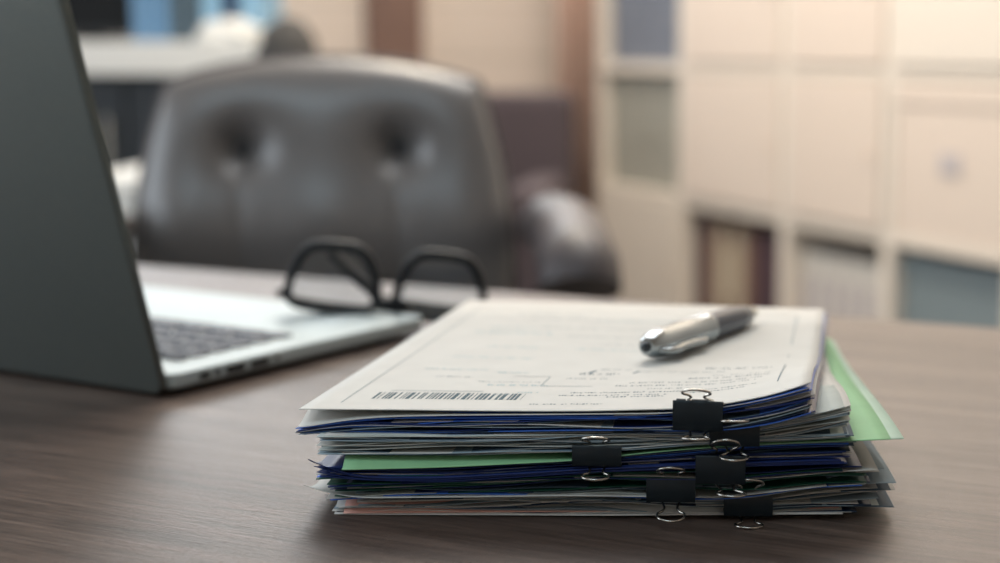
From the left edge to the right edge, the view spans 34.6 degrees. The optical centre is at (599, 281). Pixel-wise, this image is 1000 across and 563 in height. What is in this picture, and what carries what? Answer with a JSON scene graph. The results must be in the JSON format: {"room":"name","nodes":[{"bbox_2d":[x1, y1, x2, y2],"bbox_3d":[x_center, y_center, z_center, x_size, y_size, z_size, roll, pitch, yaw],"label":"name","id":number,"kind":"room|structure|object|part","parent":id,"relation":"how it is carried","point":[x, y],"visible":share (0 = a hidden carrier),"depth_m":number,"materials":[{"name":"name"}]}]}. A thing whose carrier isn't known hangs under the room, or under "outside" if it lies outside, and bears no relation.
{"room":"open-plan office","nodes":[
{"label":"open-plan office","id":0,"kind":"room"},
{"bbox_2d":[282,0,555,91],"bbox_3d":[-1.986,-1.079,4.429,4.720,2.750,0.151,-4,9,-25],"label":"wall","id":1,"kind":"structure","parent":0,"point":[508,45],"depth_m":5.14,"materials":[{"name":"paint"}]},
{"bbox_2d":[364,0,423,62],"bbox_3d":[-0.641,-0.930,4.971,0.177,2.300,0.056,-4,9,-25],"label":"trim","id":2,"kind":"structure","parent":1,"relation":"attached to","point":[393,28],"depth_m":4.96,"materials":[{"name":"brown wood"}]},
{"label":"curtain rod","id":3,"kind":"object","parent":1,"relation":"attached to","visible":0},
{"bbox_2d":[556,0,596,211],"bbox_3d":[-0.074,-1.056,5.072,0.144,2.480,0.064,-4,9,-25],"label":"curtain","id":4,"kind":"object","parent":3,"relation":"hanging from","point":[576,20],"visible":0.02,"depth_m":5.13,"materials":[{"name":"beige fabric"}]},
{"bbox_2d":[295,313,828,434],"bbox_3d":[0.003,0.032,0.792,0.215,0.027,0.299,1,8,9],"label":"bundle","id":5,"kind":"object","parent":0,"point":[802,400],"visible":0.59,"depth_m":0.65,"materials":[{"name":"paper"}]},
{"bbox_2d":[673,388,723,440],"bbox_3d":[0.039,0.051,0.635,0.020,0.022,0.026,1,8,9],"label":"binder clip","id":6,"kind":"object","parent":5,"relation":"attached to","point":[702,415],"visible":1,"depth_m":0.63,"materials":[{"name":"black metal"}]},
{"bbox_3d":[0.039,0.059,0.636,0.012,0.005,0.026,1,8,9],"label":"wire handle","id":7,"kind":"part","parent":6,"relation":"part of","materials":[{"name":"silver metal"}]},
{"bbox_3d":[0.039,0.045,0.634,0.012,0.011,0.026,1,8,9],"label":"wire handle","id":8,"kind":"part","parent":6,"relation":"part of","materials":[{"name":"silver metal"}]},
{"bbox_2d":[300,300,824,411],"bbox_3d":[0.002,0.025,0.791,0.210,0.019,0.297,1,8,9],"label":"printed form","id":9,"kind":"object","parent":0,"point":[481,355],"visible":0.94,"depth_m":0.76,"materials":[{"name":"white paper"}]},
{"bbox_2d":[639,306,757,357],"bbox_3d":[0.055,0.024,0.812,0.019,0.015,0.138,4,8,27],"label":"ballpoint pen","id":10,"kind":"object","parent":9,"relation":"on","point":[676,337],"visible":1,"depth_m":0.79,"materials":[{"name":"silver metal"}]},
{"bbox_2d":[308,441,855,481],"bbox_3d":[0.000,0.052,0.792,0.222,0.019,0.295,0,8,3],"label":"bundle","id":11,"kind":"object","parent":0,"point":[818,452],"visible":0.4,"depth_m":0.65,"materials":[{"name":"paper"}]},
{"bbox_2d":[695,439,746,497],"bbox_3d":[0.049,0.072,0.641,0.020,0.024,0.026,0,8,3],"label":"binder clip","id":12,"kind":"object","parent":11,"relation":"attached to","point":[710,469],"visible":1,"depth_m":0.64,"materials":[{"name":"black metal"}]},
{"bbox_3d":[0.049,0.066,0.640,0.013,0.012,0.026,0,8,3],"label":"wire handle","id":13,"kind":"part","parent":12,"relation":"part of","materials":[{"name":"silver metal"}]},
{"bbox_3d":[0.050,0.081,0.642,0.012,0.004,0.027,-1,8,-10],"label":"wire handle","id":14,"kind":"part","parent":12,"relation":"part of","materials":[{"name":"silver metal"}]},
{"bbox_2d":[722,340,903,448],"bbox_3d":[0.017,0.050,0.790,0.224,0.015,0.285,0,8,3],"label":"sheet","id":15,"kind":"object","parent":11,"relation":"on","point":[893,431],"visible":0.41,"depth_m":0.72,"materials":[{"name":"green paper"}]},
{"bbox_2d":[342,338,890,469],"bbox_3d":[0.013,0.050,0.787,0.222,0.016,0.285,0,8,3],"label":"folder","id":16,"kind":"object","parent":15,"relation":"on","point":[866,425],"visible":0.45,"depth_m":0.66,"materials":[{"name":"paper"}]},
{"bbox_2d":[572,436,621,480],"bbox_3d":[-0.001,0.069,0.646,0.020,0.018,0.026,1,8,4],"label":"binder clip","id":17,"kind":"object","parent":16,"relation":"attached to","point":[582,455],"visible":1,"depth_m":0.65,"materials":[{"name":"black metal"}]},
{"bbox_3d":[-0.001,0.075,0.647,0.012,0.005,0.026,1,8,3],"label":"wire handle","id":18,"kind":"part","parent":17,"relation":"part of","materials":[{"name":"silver metal"}]},
{"bbox_3d":[-0.001,0.064,0.645,0.012,0.008,0.026,1,8,3],"label":"wire handle","id":19,"kind":"part","parent":17,"relation":"part of","materials":[{"name":"silver metal"}]},
{"bbox_2d":[316,355,853,454],"bbox_3d":[0.005,0.040,0.790,0.219,0.026,0.293,1,8,5],"label":"bundle","id":20,"kind":"object","parent":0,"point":[831,418],"visible":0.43,"depth_m":0.65,"materials":[{"name":"paper"}]},
{"bbox_2d":[709,419,759,461],"bbox_3d":[0.054,0.061,0.639,0.020,0.017,0.026,1,8,5],"label":"binder clip","id":21,"kind":"object","parent":20,"relation":"attached to","point":[747,437],"visible":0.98,"depth_m":0.64,"materials":[{"name":"black metal"}]},
{"bbox_3d":[0.054,0.067,0.640,0.012,0.005,0.026,1,8,5],"label":"wire handle","id":22,"kind":"part","parent":21,"relation":"part of","materials":[{"name":"silver metal"}]},
{"bbox_3d":[0.054,0.055,0.638,0.012,0.006,0.026,1,8,5],"label":"wire handle","id":23,"kind":"part","parent":21,"relation":"part of","materials":[{"name":"silver metal"}]},
{"bbox_2d":[316,441,877,486],"bbox_3d":[0.006,0.057,0.794,0.231,0.016,0.292,0,8,3],"label":"bundle","id":24,"kind":"object","parent":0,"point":[860,459],"visible":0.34,"depth_m":0.65,"materials":[{"name":"paper"}]},
{"bbox_2d":[304,441,895,499],"bbox_3d":[0.006,0.063,0.799,0.256,0.015,0.304,0,8,0],"label":"bundle","id":25,"kind":"object","parent":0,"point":[629,488],"visible":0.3,"depth_m":0.66,"materials":[{"name":"paper"}]},
{"bbox_2d":[646,467,695,522],"bbox_3d":[0.029,0.083,0.651,0.020,0.023,0.026,0,8,2],"label":"binder clip","id":26,"kind":"object","parent":25,"relation":"attached to","point":[662,491],"visible":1,"depth_m":0.65,"materials":[{"name":"black metal"}]},
{"bbox_3d":[0.029,0.091,0.651,0.012,0.007,0.026,0,8,2],"label":"wire handle","id":27,"kind":"part","parent":26,"relation":"part of","materials":[{"name":"silver metal"}]},
{"bbox_3d":[0.029,0.077,0.649,0.012,0.010,0.026,0,8,2],"label":"wire handle","id":28,"kind":"part","parent":26,"relation":"part of","materials":[{"name":"silver metal"}]},
{"bbox_3d":[-0.477,0.767,1.617,4.870,0.100,6.950,-4,9,-25],"label":"floor","id":29,"kind":"structure","parent":0,"visible":0},
{"bbox_2d":[113,164,139,239],"bbox_3d":[-0.871,0.134,3.163,0.149,0.711,0.478,0,8,0],"label":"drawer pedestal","id":30,"kind":"object","parent":29,"relation":"on","point":[126,178],"visible":0.02,"depth_m":2.90,"materials":[{"name":"white"}]},
{"bbox_3d":[-0.871,-0.069,2.912,0.137,0.211,0.016,0,8,0],"label":"drawer","id":31,"kind":"part","parent":30,"relation":"part of","materials":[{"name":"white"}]},
{"bbox_3d":[-0.871,-0.116,2.891,0.100,0.012,0.012,0,8,0],"label":"handle","id":32,"kind":"part","parent":30,"relation":"part of","materials":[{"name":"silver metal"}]},
{"bbox_2d":[80,41,259,169],"bbox_3d":[-1.051,-0.125,4.074,0.537,0.962,0.500,0,8,0],"label":"sideboard","id":33,"kind":"object","parent":29,"relation":"on","point":[126,78],"visible":0.2,"depth_m":3.77,"materials":[{"name":"white"}]},
{"bbox_2d":[69,0,133,40],"bbox_3d":[-1.270,-0.765,3.951,0.261,0.340,0.160,0,8,0],"label":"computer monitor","id":34,"kind":"object","parent":33,"relation":"on","point":[95,20],"visible":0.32,"depth_m":3.93,"materials":[{"name":"black"}]},
{"bbox_3d":[-1.171,-0.316,3.816,0.012,0.150,0.016,0,8,0],"label":"handle","id":35,"kind":"part","parent":33,"relation":"part of","materials":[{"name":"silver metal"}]},
{"bbox_3d":[-1.203,-0.100,3.865,0.144,0.773,0.020,0,8,0],"label":"door","id":36,"kind":"part","parent":33,"relation":"part of","materials":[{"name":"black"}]},
{"bbox_2d":[132,0,152,40],"bbox_3d":[-1.121,-0.760,4.022,0.044,0.310,0.261,0,8,0],"label":"ring binder","id":37,"kind":"object","parent":33,"relation":"on","point":[141,9],"visible":0.29,"depth_m":3.91,"materials":[{"name":"blue"}]},
{"bbox_3d":[-1.051,-0.100,3.865,0.144,0.773,0.020,0,8,0],"label":"door","id":38,"kind":"part","parent":33,"relation":"part of","materials":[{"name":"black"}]},
{"bbox_2d":[152,0,170,40],"bbox_3d":[-1.074,-0.760,4.022,0.040,0.310,0.261,0,8,0],"label":"ring binder","id":39,"kind":"object","parent":33,"relation":"on","point":[160,8],"visible":0.29,"depth_m":3.91,"materials":[{"name":"blue"}]},
{"bbox_2d":[80,41,259,74],"bbox_3d":[-1.051,-0.561,4.011,0.537,0.079,0.500,0,8,0],"label":"countertop","id":40,"kind":"structure","parent":33,"relation":"on","point":[100,57],"depth_m":3.76,"materials":[{"name":"white"}]},
{"bbox_2d":[170,0,187,40],"bbox_3d":[-1.032,-0.760,4.022,0.037,0.310,0.261,0,8,0],"label":"ring binder","id":41,"kind":"object","parent":33,"relation":"on","point":[178,8],"visible":0.29,"depth_m":3.91,"materials":[{"name":"blue cardboard"}]},
{"bbox_2d":[187,0,202,40],"bbox_3d":[-0.993,-0.760,4.022,0.032,0.310,0.261,0,8,0],"label":"ring binder","id":42,"kind":"object","parent":33,"relation":"on","point":[194,7],"visible":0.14,"depth_m":3.91,"materials":[{"name":"blue cardboard"}]},
{"bbox_2d":[202,0,222,23],"bbox_3d":[-0.949,-0.760,4.022,0.047,0.310,0.261,0,8,0],"label":"ring binder","id":43,"kind":"object","parent":33,"relation":"on","point":[211,9],"visible":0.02,"depth_m":3.91,"materials":[{"name":"blue"}]},
{"bbox_2d":[194,18,262,40],"bbox_3d":[-0.883,-0.604,3.836,0.184,0.055,0.132,0,8,0],"label":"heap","id":44,"kind":"object","parent":33,"relation":"on","point":[224,29],"visible":0.91,"depth_m":3.79,"materials":[{"name":"white"}]},
{"bbox_2d":[223,0,239,18],"bbox_3d":[-0.902,-0.760,4.022,0.037,0.310,0.261,0,8,0],"label":"ring binder","id":45,"kind":"object","parent":33,"relation":"on","point":[231,8],"visible":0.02,"depth_m":3.91,"materials":[{"name":"blue"}]},
{"bbox_2d":[240,0,282,28],"bbox_3d":[-0.852,-0.760,4.022,0.054,0.310,0.261,0,8,0],"label":"ring binder","id":46,"kind":"object","parent":33,"relation":"on","point":[260,13],"visible":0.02,"depth_m":3.91,"materials":[{"name":"blue"}]},
{"bbox_2d":[124,53,621,299],"bbox_3d":[-0.323,0.222,1.768,0.691,0.937,0.628,-1,8,-4],"label":"office chair","id":47,"kind":"object","parent":29,"relation":"on","point":[245,164],"visible":0.48,"depth_m":1.94,"materials":[{"name":"grey leather"}]},
{"bbox_3d":[-0.616,-0.033,1.789,0.106,0.100,0.389,-1,8,-4],"label":"armrest","id":48,"kind":"part","parent":47,"relation":"part of","materials":[{"name":"leather"}]},
{"bbox_3d":[-0.039,-0.039,1.829,0.106,0.100,0.388,-1,8,-4],"label":"armrest","id":49,"kind":"part","parent":47,"relation":"part of","materials":[{"name":"grey leather"}]},
{"bbox_2d":[0,265,999,562],"bbox_3d":[-0.402,0.436,0.937,2.500,0.750,1.000,4,9,25],"label":"desk","id":50,"kind":"object","parent":29,"relation":"on","point":[216,471],"visible":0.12,"depth_m":0.72,"materials":[{"name":"brown wood"}]},
{"bbox_2d":[0,0,421,392],"bbox_3d":[-0.344,-0.073,1.031,0.350,0.231,0.298,5,10,31],"label":"laptop","id":51,"kind":"object","parent":50,"relation":"on","point":[75,305],"visible":1,"depth_m":0.88,"materials":[{"name":"metal"}]},
{"bbox_3d":[-0.405,-0.060,0.932,0.350,0.229,0.065,5,10,31],"label":"lid","id":52,"kind":"part","parent":51,"relation":"part of","materials":[{"name":"metal"}]},
{"bbox_2d":[276,239,487,322],"bbox_3d":[-0.149,-0.001,1.109,0.148,0.060,0.040,-1,8,-9],"label":"eyeglasses","id":53,"kind":"object","parent":51,"relation":"on","point":[429,312],"visible":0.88,"depth_m":1.09,"materials":[{"name":"black plastic"}]},
{"bbox_3d":[-0.152,0.017,1.105,0.137,0.010,0.009,5,3,-10],"label":"temple arm","id":54,"kind":"part","parent":53,"relation":"part of"},
{"bbox_3d":[-0.134,0.000,1.117,0.114,0.048,0.011,0,8,2],"label":"temple arm","id":55,"kind":"part","parent":53,"relation":"part of","materials":[{"name":"black plastic"}]},
{"bbox_2d":[332,483,894,515],"bbox_3d":[0.011,0.070,0.804,0.246,0.013,0.303,0,8,0],"label":"bundle","id":56,"kind":"object","parent":50,"relation":"on","point":[827,500],"visible":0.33,"depth_m":0.66,"materials":[{"name":"paper"}]},
{"bbox_2d":[723,479,772,528],"bbox_3d":[0.061,0.087,0.654,0.020,0.021,0.026,0,8,2],"label":"binder clip","id":57,"kind":"object","parent":56,"relation":"attached to","point":[762,506],"visible":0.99,"depth_m":0.65,"materials":[{"name":"black metal"}]},
{"bbox_3d":[0.061,0.096,0.655,0.012,0.004,0.026,0,8,2],"label":"wire handle","id":58,"kind":"part","parent":57,"relation":"part of","materials":[{"name":"silver metal"}]},
{"bbox_3d":[0.061,0.083,0.653,0.012,0.011,0.026,0,8,2],"label":"wire handle","id":59,"kind":"part","parent":57,"relation":"part of","materials":[{"name":"silver metal"}]},
{"bbox_2d":[486,91,574,293],"bbox_3d":[-0.416,-0.064,4.114,0.640,0.830,0.660,1,8,6],"label":"armchair","id":60,"kind":"object","parent":29,"relation":"on","point":[536,129],"visible":0.12,"depth_m":4.21,"materials":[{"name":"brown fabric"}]},
{"bbox_3d":[-0.390,-0.248,4.339,0.640,0.530,0.160,1,8,6],"label":"backrest","id":61,"kind":"part","parent":60,"relation":"part of","materials":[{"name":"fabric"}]},
{"bbox_3d":[-0.156,-0.019,4.012,0.100,0.470,0.500,1,8,6],"label":"arm","id":62,"kind":"part","parent":60,"relation":"part of","materials":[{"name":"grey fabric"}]},
{"bbox_2d":[597,0,999,320],"bbox_3d":[0.772,-0.432,3.707,0.364,1.675,2.974,-4,9,-25],"label":"bookcase","id":63,"kind":"object","parent":29,"relation":"on","point":[788,115],"visible":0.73,"depth_m":3.99,"materials":[{"name":"beige laminate"}]},
{"bbox_3d":[0.118,-0.055,4.785,0.018,0.384,0.490,-4,9,-25],"label":"door","id":64,"kind":"part","parent":63,"relation":"part of","materials":[{"name":"beige laminate"}]},
{"bbox_2d":[611,74,678,192],"bbox_3d":[0.269,-0.451,4.800,0.288,0.330,0.494,-4,9,-25],"label":"storage box","id":65,"kind":"object","parent":63,"relation":"on","point":[645,107],"visible":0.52,"depth_m":4.75,"materials":[{"name":"grey"}]},
{"bbox_3d":[0.269,-0.589,4.780,0.288,0.050,0.494,-4,9,-25],"label":"box lid","id":66,"kind":"part","parent":65,"relation":"part of","materials":[{"name":"grey"}]},
{"bbox_2d":[613,0,678,62],"bbox_3d":[0.269,-0.827,4.745,0.288,0.349,0.494,-4,9,-25],"label":"storage box","id":67,"kind":"object","parent":63,"relation":"in","point":[643,30],"visible":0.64,"depth_m":4.71,"materials":[{"name":"grey"}]},
{"bbox_2d":[696,217,747,305],"bbox_3d":[0.405,-0.006,4.569,0.272,0.355,0.053,-4,9,-25],"label":"ring binder","id":68,"kind":"object","parent":63,"relation":"in","point":[701,223],"visible":0.16,"depth_m":4.50,"materials":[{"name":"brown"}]},
{"bbox_2d":[705,219,753,305],"bbox_3d":[0.427,0.001,4.521,0.272,0.355,0.048,-4,9,-25],"label":"ring binder","id":69,"kind":"object","parent":63,"relation":"in","point":[710,225],"visible":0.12,"depth_m":4.46,"materials":[{"name":"brown"}]},
{"bbox_3d":[0.349,-0.375,4.240,0.018,0.334,0.500,-4,9,-25],"label":"door","id":70,"kind":"part","parent":63,"relation":"part of","materials":[{"name":"beige laminate"}]},
{"bbox_3d":[0.349,-0.751,4.186,0.018,0.354,0.500,-4,9,-25],"label":"door","id":71,"kind":"part","parent":63,"relation":"part of","materials":[{"name":"beige laminate"}]},
{"bbox_2d":[714,220,766,305],"bbox_3d":[0.451,0.008,4.472,0.272,0.355,0.058,-4,9,-25],"label":"ring binder","id":72,"kind":"object","parent":63,"relation":"in","point":[720,227],"visible":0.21,"depth_m":4.41,"materials":[{"name":"beige"}]},
{"bbox_2d":[725,222,774,305],"bbox_3d":[0.473,0.015,4.425,0.272,0.355,0.043,-4,9,-25],"label":"ring binder","id":73,"kind":"object","parent":63,"relation":"in","point":[729,251],"visible":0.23,"depth_m":4.36,"materials":[{"name":"brown"}]},
{"bbox_2d":[733,224,779,305],"bbox_3d":[0.495,0.022,4.378,0.272,0.355,0.058,-4,9,-25],"label":"ring binder","id":74,"kind":"object","parent":63,"relation":"in","point":[739,231],"visible":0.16,"depth_m":4.31,"materials":[{"name":"beige"}]},
{"bbox_2d":[744,227,779,306],"bbox_3d":[0.518,0.029,4.329,0.272,0.355,0.048,-4,9,-25],"label":"ring binder","id":75,"kind":"object","parent":63,"relation":"in","point":[749,232],"visible":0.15,"depth_m":4.26,"materials":[{"name":"brown"}]},
{"bbox_3d":[0.422,-0.348,4.053,0.010,0.020,0.020,-4,9,-25],"label":"knob","id":76,"kind":"part","parent":63,"relation":"part of","materials":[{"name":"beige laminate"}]},
{"bbox_2d":[754,229,779,306],"bbox_3d":[0.545,0.037,4.273,0.272,0.355,0.073,-4,9,-25],"label":"ring binder","id":77,"kind":"object","parent":63,"relation":"in","point":[761,254],"visible":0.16,"depth_m":4.20,"materials":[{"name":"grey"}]},
{"bbox_2d":[768,233,779,307],"bbox_3d":[0.573,0.046,4.212,0.272,0.355,0.058,-4,9,-25],"label":"ring binder","id":78,"kind":"object","parent":63,"relation":"in","point":[774,237],"visible":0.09,"depth_m":4.15,"materials":[{"name":"grey"}]},
{"bbox_3d":[0.558,-0.311,3.797,0.018,0.334,0.390,-4,9,-25],"label":"door","id":79,"kind":"part","parent":63,"relation":"part of","materials":[{"name":"beige laminate"}]},
{"bbox_3d":[0.558,-0.687,3.742,0.018,0.354,0.390,-4,9,-25],"label":"door","id":80,"kind":"part","parent":63,"relation":"part of","materials":[{"name":"beige laminate"}]},
{"bbox_2d":[801,245,880,308],"bbox_3d":[0.640,0.079,4.072,0.272,0.330,0.060,-4,9,-25],"label":"ring binder","id":81,"kind":"object","parent":63,"relation":"in","point":[808,255],"visible":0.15,"depth_m":4.00,"materials":[{"name":"grey"}]},
{"bbox_2d":[815,248,880,315],"bbox_3d":[0.667,0.087,4.015,0.272,0.330,0.060,-4,9,-25],"label":"ring binder","id":82,"kind":"object","parent":63,"relation":"in","point":[822,265],"visible":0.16,"depth_m":3.94,"materials":[{"name":"grey"}]},
{"bbox_2d":[829,252,880,316],"bbox_3d":[0.695,0.095,3.958,0.272,0.330,0.060,-4,9,-25],"label":"ring binder","id":83,"kind":"object","parent":63,"relation":"in","point":[837,262],"visible":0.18,"depth_m":3.88,"materials":[{"name":"grey"}]},
{"bbox_2d":[843,256,880,317],"bbox_3d":[0.722,0.104,3.900,0.272,0.330,0.060,-4,9,-25],"label":"ring binder","id":84,"kind":"object","parent":63,"relation":"in","point":[852,265],"visible":0.14,"depth_m":3.83,"materials":[{"name":"grey"}]},
{"bbox_3d":[0.609,-0.291,3.658,0.010,0.020,0.020,-4,9,-25],"label":"knob","id":85,"kind":"part","parent":63,"relation":"part of","materials":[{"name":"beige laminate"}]},
{"bbox_2d":[859,260,880,318],"bbox_3d":[0.749,0.112,3.843,0.272,0.330,0.060,-4,9,-25],"label":"ring binder","id":86,"kind":"object","parent":63,"relation":"in","point":[867,268],"visible":0.16,"depth_m":3.77,"materials":[{"name":"grey"}]},
{"bbox_2d":[874,265,879,318],"bbox_3d":[0.776,0.120,3.786,0.272,0.330,0.060,-4,9,-25],"label":"ring binder","id":87,"kind":"object","parent":63,"relation":"in","point":[877,267],"visible":0.07,"depth_m":3.73,"materials":[{"name":"grey"}]},
{"bbox_2d":[895,81,999,249],"bbox_3d":[0.873,-0.261,3.462,0.288,0.337,0.402,-4,9,-25],"label":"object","id":88,"kind":"object","parent":63,"relation":"in","point":[948,163],"visible":0.96,"depth_m":3.41,"materials":[{"name":"beige laminate"}]},
{"bbox_3d":[0.873,-0.403,3.441,0.288,0.050,0.402,-4,9,-25],"label":"box lid","id":89,"kind":"part","parent":88,"relation":"part of","materials":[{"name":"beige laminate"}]},
{"bbox_3d":[0.745,-0.630,3.348,0.018,0.354,0.390,-4,9,-25],"label":"door","id":90,"kind":"part","parent":63,"relation":"part of","materials":[{"name":"beige laminate"}]},
{"bbox_2d":[901,252,999,327],"bbox_3d":[0.896,0.137,3.530,0.288,0.370,0.396,-4,9,-25],"label":"storage box","id":91,"kind":"object","parent":63,"relation":"in","point":[937,288],"visible":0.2,"depth_m":3.48,"materials":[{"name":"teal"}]},
{"bbox_3d":[0.896,-0.022,3.507,0.288,0.050,0.396,-4,9,-25],"label":"box lid","id":92,"kind":"part","parent":91,"relation":"part of","materials":[{"name":"grey"}]},
{"bbox_3d":[-0.638,0.006,3.335,0.316,0.918,0.316,0,8,0],"label":"bar stool","id":93,"kind":"object","parent":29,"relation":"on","visible":0},
{"bbox_2d":[255,16,318,57],"bbox_3d":[-0.635,-0.494,3.262,0.138,0.092,0.115,0,8,0],"label":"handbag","id":94,"kind":"object","parent":93,"relation":"on","point":[286,35],"visible":0.94,"depth_m":3.23,"materials":[{"name":"grey"}]}
]}

